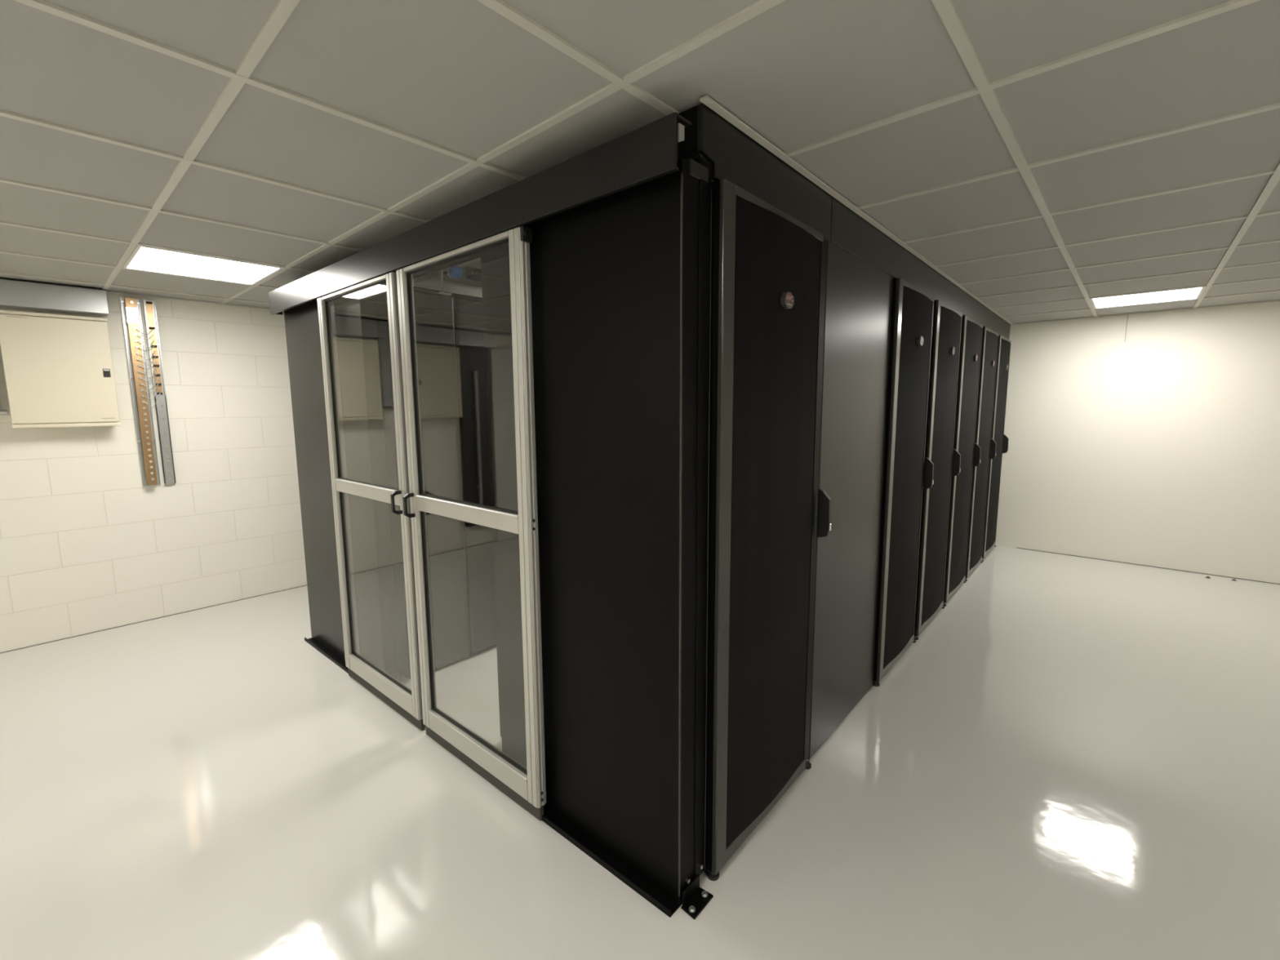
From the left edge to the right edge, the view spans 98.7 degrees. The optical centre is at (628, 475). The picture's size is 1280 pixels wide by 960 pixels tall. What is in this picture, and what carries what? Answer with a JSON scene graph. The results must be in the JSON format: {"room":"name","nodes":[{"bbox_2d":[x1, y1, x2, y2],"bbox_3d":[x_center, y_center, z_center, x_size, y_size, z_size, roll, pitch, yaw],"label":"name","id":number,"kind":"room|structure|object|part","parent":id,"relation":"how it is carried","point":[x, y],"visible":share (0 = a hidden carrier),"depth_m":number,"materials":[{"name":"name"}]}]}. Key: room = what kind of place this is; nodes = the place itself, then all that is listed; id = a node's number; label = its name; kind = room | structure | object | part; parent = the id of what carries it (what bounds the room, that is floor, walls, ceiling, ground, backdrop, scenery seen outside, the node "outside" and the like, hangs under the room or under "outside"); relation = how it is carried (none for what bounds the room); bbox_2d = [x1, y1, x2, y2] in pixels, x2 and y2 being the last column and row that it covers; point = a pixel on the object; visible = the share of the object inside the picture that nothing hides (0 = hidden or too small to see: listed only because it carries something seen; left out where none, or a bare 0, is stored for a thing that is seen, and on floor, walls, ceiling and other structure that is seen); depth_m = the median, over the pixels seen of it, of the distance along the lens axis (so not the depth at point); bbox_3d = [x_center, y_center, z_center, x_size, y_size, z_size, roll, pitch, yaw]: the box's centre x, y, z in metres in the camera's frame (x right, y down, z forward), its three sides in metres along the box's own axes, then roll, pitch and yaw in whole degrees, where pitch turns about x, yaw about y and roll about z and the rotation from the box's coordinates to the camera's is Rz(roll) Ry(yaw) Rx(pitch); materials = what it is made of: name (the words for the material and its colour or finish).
{"room":"server room","nodes":[
{"label":"server room","id":0,"kind":"room"},
{"bbox_2d":[0,293,306,652],"bbox_3d":[-2.335,-0.284,4.602,0.120,2.251,9.352,6,10,42],"label":"wall","id":1,"kind":"structure","parent":0,"point":[86,547],"depth_m":3.69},
{"bbox_2d":[0,403,8,414],"bbox_3d":[-3.637,-0.630,2.989,0.074,0.602,0.285,6,10,42],"label":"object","id":2,"kind":"object","parent":1,"relation":"attached to","point":[2,411],"visible":1,"depth_m":3.12,"materials":[{"name":"grey paint"}]},
{"bbox_2d":[0,279,109,315],"bbox_3d":[-3.766,-0.976,2.776,0.115,0.139,1.648,6,10,42],"label":"cable trunking","id":3,"kind":"object","parent":1,"relation":"attached to","point":[13,294],"visible":1,"depth_m":3.17,"materials":[{"name":"grey paint"}]},
{"bbox_2d":[0,309,120,428],"bbox_3d":[-3.363,-0.614,3.255,0.124,0.653,0.455,6,10,42],"label":"box","id":4,"kind":"object","parent":1,"relation":"attached to","point":[59,372],"visible":1,"depth_m":3.20,"materials":[{"name":"beige metal"}]},
{"bbox_2d":[0,584,306,653],"bbox_3d":[-3.417,1.001,3.475,0.004,0.004,5.750,6,10,42],"label":"baseboard","id":5,"kind":"structure","parent":1,"relation":"attached to","point":[306,584],"depth_m":3.67,"materials":[{"name":"grey"}]},
{"bbox_2d":[142,298,175,483],"bbox_3d":[-3.095,-0.541,3.626,0.030,1.196,0.058,6,10,42],"label":"channel","id":6,"kind":"object","parent":1,"relation":"attached to","point":[149,306],"visible":1,"depth_m":3.62,"materials":[{"name":"silver metal"}]},
{"bbox_2d":[120,297,160,486],"bbox_3d":[-3.128,-0.529,3.564,0.067,1.203,0.141,6,10,42],"label":"bar","id":7,"kind":"object","parent":6,"relation":"attached to","point":[130,307],"visible":1,"depth_m":3.54,"materials":[{"name":"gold metal"}]},
{"bbox_3d":[-3.134,-1.009,3.468,0.006,0.100,0.056,6,10,42],"label":"link plate","id":8,"kind":"part","parent":7,"relation":"part of","materials":[{"name":"orange metal"}]},
{"bbox_2d":[106,290,1279,324],"bbox_3d":[1.041,-0.919,1.386,9.074,0.009,9.112,6,10,42],"label":"trim","id":9,"kind":"structure","parent":1,"relation":"attached to","point":[107,291],"depth_m":4.13,"materials":[{"name":"grey metal"}]},
{"bbox_2d":[0,545,1279,959],"bbox_3d":[1.060,1.246,1.661,9.314,0.100,9.352,6,10,42],"label":"floor","id":10,"kind":"structure","parent":0,"point":[1074,757],"depth_m":1.93,"materials":[{"name":"grey"}]},
{"bbox_2d":[304,637,348,673],"bbox_3d":[-1.627,1.024,3.108,0.837,0.020,0.102,6,10,41],"label":"floor guide","id":11,"kind":"object","parent":10,"relation":"on","point":[317,645],"visible":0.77,"depth_m":3.15,"materials":[{"name":"black metal"}]},
{"bbox_2d":[284,286,399,681],"bbox_3d":[-1.565,0.050,2.957,1.006,1.979,0.072,6,10,41],"label":"end panel","id":12,"kind":"object","parent":10,"relation":"on","point":[353,316],"visible":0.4,"depth_m":2.78,"materials":[{"name":"black"}]},
{"bbox_2d":[268,111,691,315],"bbox_3d":[-0.936,-0.861,2.181,2.840,0.119,0.064,6,10,41],"label":"door track cover","id":13,"kind":"object","parent":12,"relation":"attached to","point":[647,153],"visible":0.99,"depth_m":1.60,"materials":[{"name":"black metal"}]},
{"bbox_2d":[317,271,426,730],"bbox_3d":[-1.186,0.130,2.527,0.796,1.927,0.119,6,10,41],"label":"sliding door","id":14,"kind":"structure","parent":13,"relation":"attached to","point":[407,702],"depth_m":2.53,"materials":[{"name":"silver metal"}]},
{"bbox_3d":[-1.201,-0.819,2.413,0.664,0.014,0.038,6,10,41],"label":"rail","id":15,"kind":"part","parent":14,"relation":"part of","materials":[{"name":"silver metal"}]},
{"bbox_3d":[-1.194,0.071,2.526,0.664,0.061,0.040,6,10,41],"label":"rail","id":16,"kind":"part","parent":14,"relation":"part of","materials":[{"name":"silver metal"}]},
{"bbox_3d":[-1.186,0.992,2.643,0.664,0.082,0.040,6,10,41],"label":"rail","id":17,"kind":"part","parent":14,"relation":"part of","materials":[{"name":"silver metal"}]},
{"bbox_3d":[-0.959,0.113,2.269,0.016,0.098,0.040,6,10,41],"label":"handle","id":18,"kind":"part","parent":14,"relation":"part of","materials":[{"name":"black plastic"}]},
{"bbox_2d":[395,226,546,821],"bbox_3d":[-0.584,0.192,1.999,0.786,1.928,0.119,6,10,41],"label":"sliding door","id":19,"kind":"structure","parent":13,"relation":"attached to","point":[526,786],"depth_m":1.88,"materials":[{"name":"silver metal"}]},
{"bbox_3d":[-0.879,0.121,2.200,0.016,0.098,0.040,6,10,41],"label":"handle","id":20,"kind":"part","parent":19,"relation":"part of","materials":[{"name":"black plastic"}]},
{"bbox_3d":[-0.827,0.113,2.258,0.016,0.098,0.040,6,10,41],"label":"handle","id":21,"kind":"part","parent":19,"relation":"part of","materials":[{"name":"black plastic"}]},
{"bbox_3d":[-0.598,-0.757,1.884,0.658,0.014,0.038,6,10,41],"label":"rail","id":22,"kind":"part","parent":19,"relation":"part of","materials":[{"name":"silver metal"}]},
{"bbox_3d":[-0.591,0.133,1.997,0.658,0.061,0.040,6,10,41],"label":"rail","id":23,"kind":"part","parent":19,"relation":"part of","materials":[{"name":"silver metal"}]},
{"bbox_3d":[-0.583,1.054,2.114,0.658,0.082,0.040,6,10,41],"label":"rail","id":24,"kind":"part","parent":19,"relation":"part of","materials":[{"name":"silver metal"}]},
{"bbox_3d":[-0.929,-0.879,2.191,2.770,0.065,0.028,6,10,41],"label":"rail","id":25,"kind":"part","parent":13,"relation":"part of","materials":[{"name":"black metal"}]},
{"bbox_2d":[374,286,469,679],"bbox_3d":[-1.375,0.017,3.148,0.982,1.984,0.352,6,10,41],"label":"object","id":26,"kind":"object","parent":10,"relation":"on","point":[433,312],"visible":0.48,"depth_m":2.83,"materials":[{"name":"black"}]},
{"bbox_3d":[-0.981,0.052,2.868,0.017,1.938,0.246,6,10,41],"label":"door","id":27,"kind":"part","parent":26,"relation":"part of","materials":[{"name":"black"}]},
{"bbox_2d":[435,269,451,296],"bbox_3d":[-0.944,-0.999,2.793,0.034,0.158,0.070,6,10,41],"label":"rod","id":28,"kind":"object","parent":26,"relation":"on","point":[442,292],"visible":0.87,"depth_m":2.79,"materials":[{"name":"white paint"}]},
{"bbox_3d":[-0.947,-1.002,2.789,0.010,0.152,0.011,6,10,41],"label":"rod","id":29,"kind":"part","parent":28,"relation":"part of","materials":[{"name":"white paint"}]},
{"bbox_3d":[-0.943,-0.926,2.803,0.034,0.010,0.070,6,10,41],"label":"foot plate","id":30,"kind":"part","parent":28,"relation":"part of","materials":[{"name":"white paint"}]},
{"bbox_2d":[450,293,496,655],"bbox_3d":[-1.020,-0.037,3.548,0.982,1.984,0.712,6,10,41],"label":"rack","id":31,"kind":"object","parent":10,"relation":"on","point":[468,309],"visible":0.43,"depth_m":3.01,"materials":[{"name":"black"}]},
{"bbox_2d":[481,156,711,904],"bbox_3d":[-0.132,0.181,1.736,0.837,2.002,0.127,6,10,41],"label":"end panel","id":32,"kind":"object","parent":10,"relation":"on","point":[620,282],"visible":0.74,"depth_m":1.56,"materials":[{"name":"black metal"}]},
{"bbox_3d":[0.135,0.233,1.424,0.006,1.915,0.006,6,10,41],"label":"edge trim","id":33,"kind":"part","parent":32,"relation":"part of","materials":[{"name":"grey metal"}]},
{"bbox_3d":[0.169,0.194,1.518,0.088,1.978,0.054,6,10,41],"label":"corner post","id":34,"kind":"part","parent":32,"relation":"part of","materials":[{"name":"black metal"}]},
{"bbox_3d":[0.217,0.221,1.512,0.006,1.915,0.006,6,10,41],"label":"edge trim","id":35,"kind":"part","parent":32,"relation":"part of","materials":[{"name":"grey metal"}]},
{"bbox_2d":[542,806,682,917],"bbox_3d":[-0.146,1.176,1.810,0.786,0.020,0.102,6,10,41],"label":"floor guide","id":36,"kind":"object","parent":10,"relation":"on","point":[661,901],"visible":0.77,"depth_m":1.68,"materials":[{"name":"black metal"}]},
{"bbox_2d":[480,177,831,880],"bbox_3d":[0.096,0.153,2.102,1.104,1.972,0.711,6,10,41],"label":"rack","id":37,"kind":"object","parent":10,"relation":"on","point":[768,510],"visible":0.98,"depth_m":1.65,"materials":[{"name":"black metal"}]},
{"bbox_3d":[0.469,0.181,1.773,0.040,1.942,0.709,6,10,41],"label":"door","id":38,"kind":"part","parent":37,"relation":"part of","materials":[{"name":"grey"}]},
{"bbox_3d":[0.716,0.139,2.005,0.048,0.184,0.020,6,10,41],"label":"handle","id":39,"kind":"part","parent":37,"relation":"part of","materials":[{"name":"black plastic"}]},
{"bbox_2d":[680,874,713,919],"bbox_3d":[0.194,1.191,1.556,0.049,0.049,0.095,6,10,41],"label":"bracket","id":40,"kind":"object","parent":10,"relation":"on","point":[695,899],"visible":1,"depth_m":1.56,"materials":[{"name":"black metal"}]},
{"bbox_2d":[808,240,893,759],"bbox_3d":[0.567,0.073,2.675,1.046,1.967,0.762,6,10,41],"label":"blank panel","id":41,"kind":"object","parent":10,"relation":"on","point":[858,304],"visible":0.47,"depth_m":2.28,"materials":[{"name":"black metal"}]},
{"bbox_2d":[872,277,934,686],"bbox_3d":[1.085,0.004,3.213,1.104,1.972,0.711,6,10,41],"label":"rack","id":42,"kind":"object","parent":10,"relation":"on","point":[913,308],"visible":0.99,"depth_m":2.75,"materials":[{"name":"black metal"}]},
{"bbox_3d":[1.705,-0.011,3.116,0.048,0.184,0.020,6,10,41],"label":"handle","id":43,"kind":"part","parent":42,"relation":"part of","materials":[{"name":"black plastic"}]},
{"bbox_2d":[914,299,962,639],"bbox_3d":[1.561,-0.069,3.748,1.104,1.972,0.711,6,10,41],"label":"rack","id":44,"kind":"object","parent":10,"relation":"on","point":[947,321],"visible":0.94,"depth_m":3.30,"materials":[{"name":"black metal"}]},
{"bbox_3d":[2.182,-0.083,3.651,0.048,0.184,0.020,6,10,41],"label":"handle","id":45,"kind":"part","parent":44,"relation":"part of","materials":[{"name":"black plastic"}]},
{"bbox_2d":[942,315,982,606],"bbox_3d":[2.038,-0.141,4.283,1.104,1.972,0.711,6,10,41],"label":"rack","id":46,"kind":"object","parent":10,"relation":"on","point":[971,330],"visible":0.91,"depth_m":3.83,"materials":[{"name":"black metal"}]},
{"bbox_3d":[2.658,-0.155,4.186,0.048,0.184,0.020,6,10,41],"label":"handle","id":47,"kind":"part","parent":46,"relation":"part of","materials":[{"name":"black plastic"}]},
{"bbox_2d":[964,326,998,581],"bbox_3d":[2.514,-0.213,4.818,1.104,1.972,0.711,6,10,41],"label":"rack","id":48,"kind":"object","parent":10,"relation":"on","point":[983,438],"visible":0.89,"depth_m":4.37,"materials":[{"name":"black metal"}]},
{"bbox_3d":[3.134,-0.228,4.721,0.048,0.184,0.020,6,10,41],"label":"handle","id":49,"kind":"part","parent":48,"relation":"part of","materials":[{"name":"black plastic"}]},
{"bbox_2d":[982,334,1011,561],"bbox_3d":[2.990,-0.285,5.353,1.104,1.972,0.711,6,10,41],"label":"rack","id":50,"kind":"object","parent":10,"relation":"on","point":[997,434],"visible":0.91,"depth_m":4.90,"materials":[{"name":"black metal"}]},
{"bbox_3d":[3.611,-0.300,5.256,0.048,0.184,0.020,6,10,41],"label":"handle","id":51,"kind":"part","parent":50,"relation":"part of","materials":[{"name":"black plastic"}]},
{"bbox_3d":[0.521,-0.261,5.293,0.965,1.962,3.955,6,10,41],"label":"rack","id":52,"kind":"object","parent":10,"relation":"on","visible":0},
{"bbox_2d":[413,275,482,297],"bbox_3d":[-0.342,-1.157,3.993,0.020,0.156,3.250,6,10,41],"label":"sheet","id":53,"kind":"object","parent":52,"relation":"on","point":[421,282],"visible":0.02,"depth_m":3.19,"materials":[{"name":"white"}]},
{"bbox_2d":[0,0,1279,324],"bbox_3d":[1.040,-0.977,1.378,9.074,0.120,9.112,6,10,42],"label":"ceiling","id":54,"kind":"structure","parent":0,"point":[1048,157],"depth_m":1.42,"materials":[{"name":"grey tile"}]},
{"bbox_2d":[122,244,284,284],"bbox_3d":[-2.204,-1.095,2.846,0.574,0.042,0.574,6,10,42],"label":"ceiling light","id":55,"kind":"object","parent":54,"relation":"attached to","point":[143,258],"visible":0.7,"depth_m":2.83,"materials":[{"name":"white plastic"}]},
{"bbox_2d":[429,266,462,278],"bbox_3d":[-0.947,-1.040,2.809,0.182,0.068,0.114,-4,8,-24],"label":"connector","id":56,"kind":"object","parent":54,"relation":"attached to","point":[455,272],"visible":0.76,"depth_m":2.80,"materials":[{"name":"blue plastic"}]},
{"bbox_2d":[465,266,481,281],"bbox_3d":[0.027,-1.156,3.673,0.146,0.062,2.444,6,10,41],"label":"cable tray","id":57,"kind":"object","parent":54,"relation":"attached to","point":[475,273],"visible":0.1,"depth_m":2.82,"materials":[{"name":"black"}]},
{"bbox_2d":[373,102,831,291],"bbox_3d":[-0.602,-0.959,2.562,2.802,0.185,0.812,6,10,41],"label":"header panel","id":58,"kind":"object","parent":54,"relation":"attached to","point":[734,156],"visible":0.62,"depth_m":1.54,"materials":[{"name":"black metal"}]},
{"bbox_2d":[699,95,1013,324],"bbox_3d":[1.889,-1.156,3.228,0.020,0.006,5.174,6,10,41],"label":"trim","id":59,"kind":"structure","parent":54,"relation":"attached to","point":[708,101],"depth_m":1.78,"materials":[{"name":"grey metal"}]},
{"bbox_2d":[830,195,1010,339],"bbox_3d":[2.147,-1.125,3.559,0.019,0.154,4.332,6,10,41],"label":"header panel","id":60,"kind":"object","parent":54,"relation":"attached to","point":[850,232],"visible":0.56,"depth_m":2.53,"materials":[{"name":"black metal"}]},
{"bbox_2d":[1089,286,1205,308],"bbox_3d":[3.694,-1.284,3.929,0.574,0.042,0.574,6,10,42],"label":"ceiling light","id":61,"kind":"object","parent":54,"relation":"attached to","point":[1193,293],"visible":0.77,"depth_m":3.92,"materials":[{"name":"white plastic"}]},
{"bbox_2d":[995,301,1279,583],"bbox_3d":[4.173,-0.376,4.881,9.074,2.251,0.120,6,10,42],"label":"wall","id":62,"kind":"structure","parent":0,"point":[1159,446],"depth_m":4.61,"materials":[{"name":"white paint"}]},
{"bbox_2d":[1017,547,1279,584],"bbox_3d":[5.622,0.902,3.626,5.050,0.006,0.004,6,10,42],"label":"baseboard","id":63,"kind":"structure","parent":62,"relation":"attached to","point":[1017,548],"depth_m":4.67,"materials":[{"name":"grey"}]}
]}

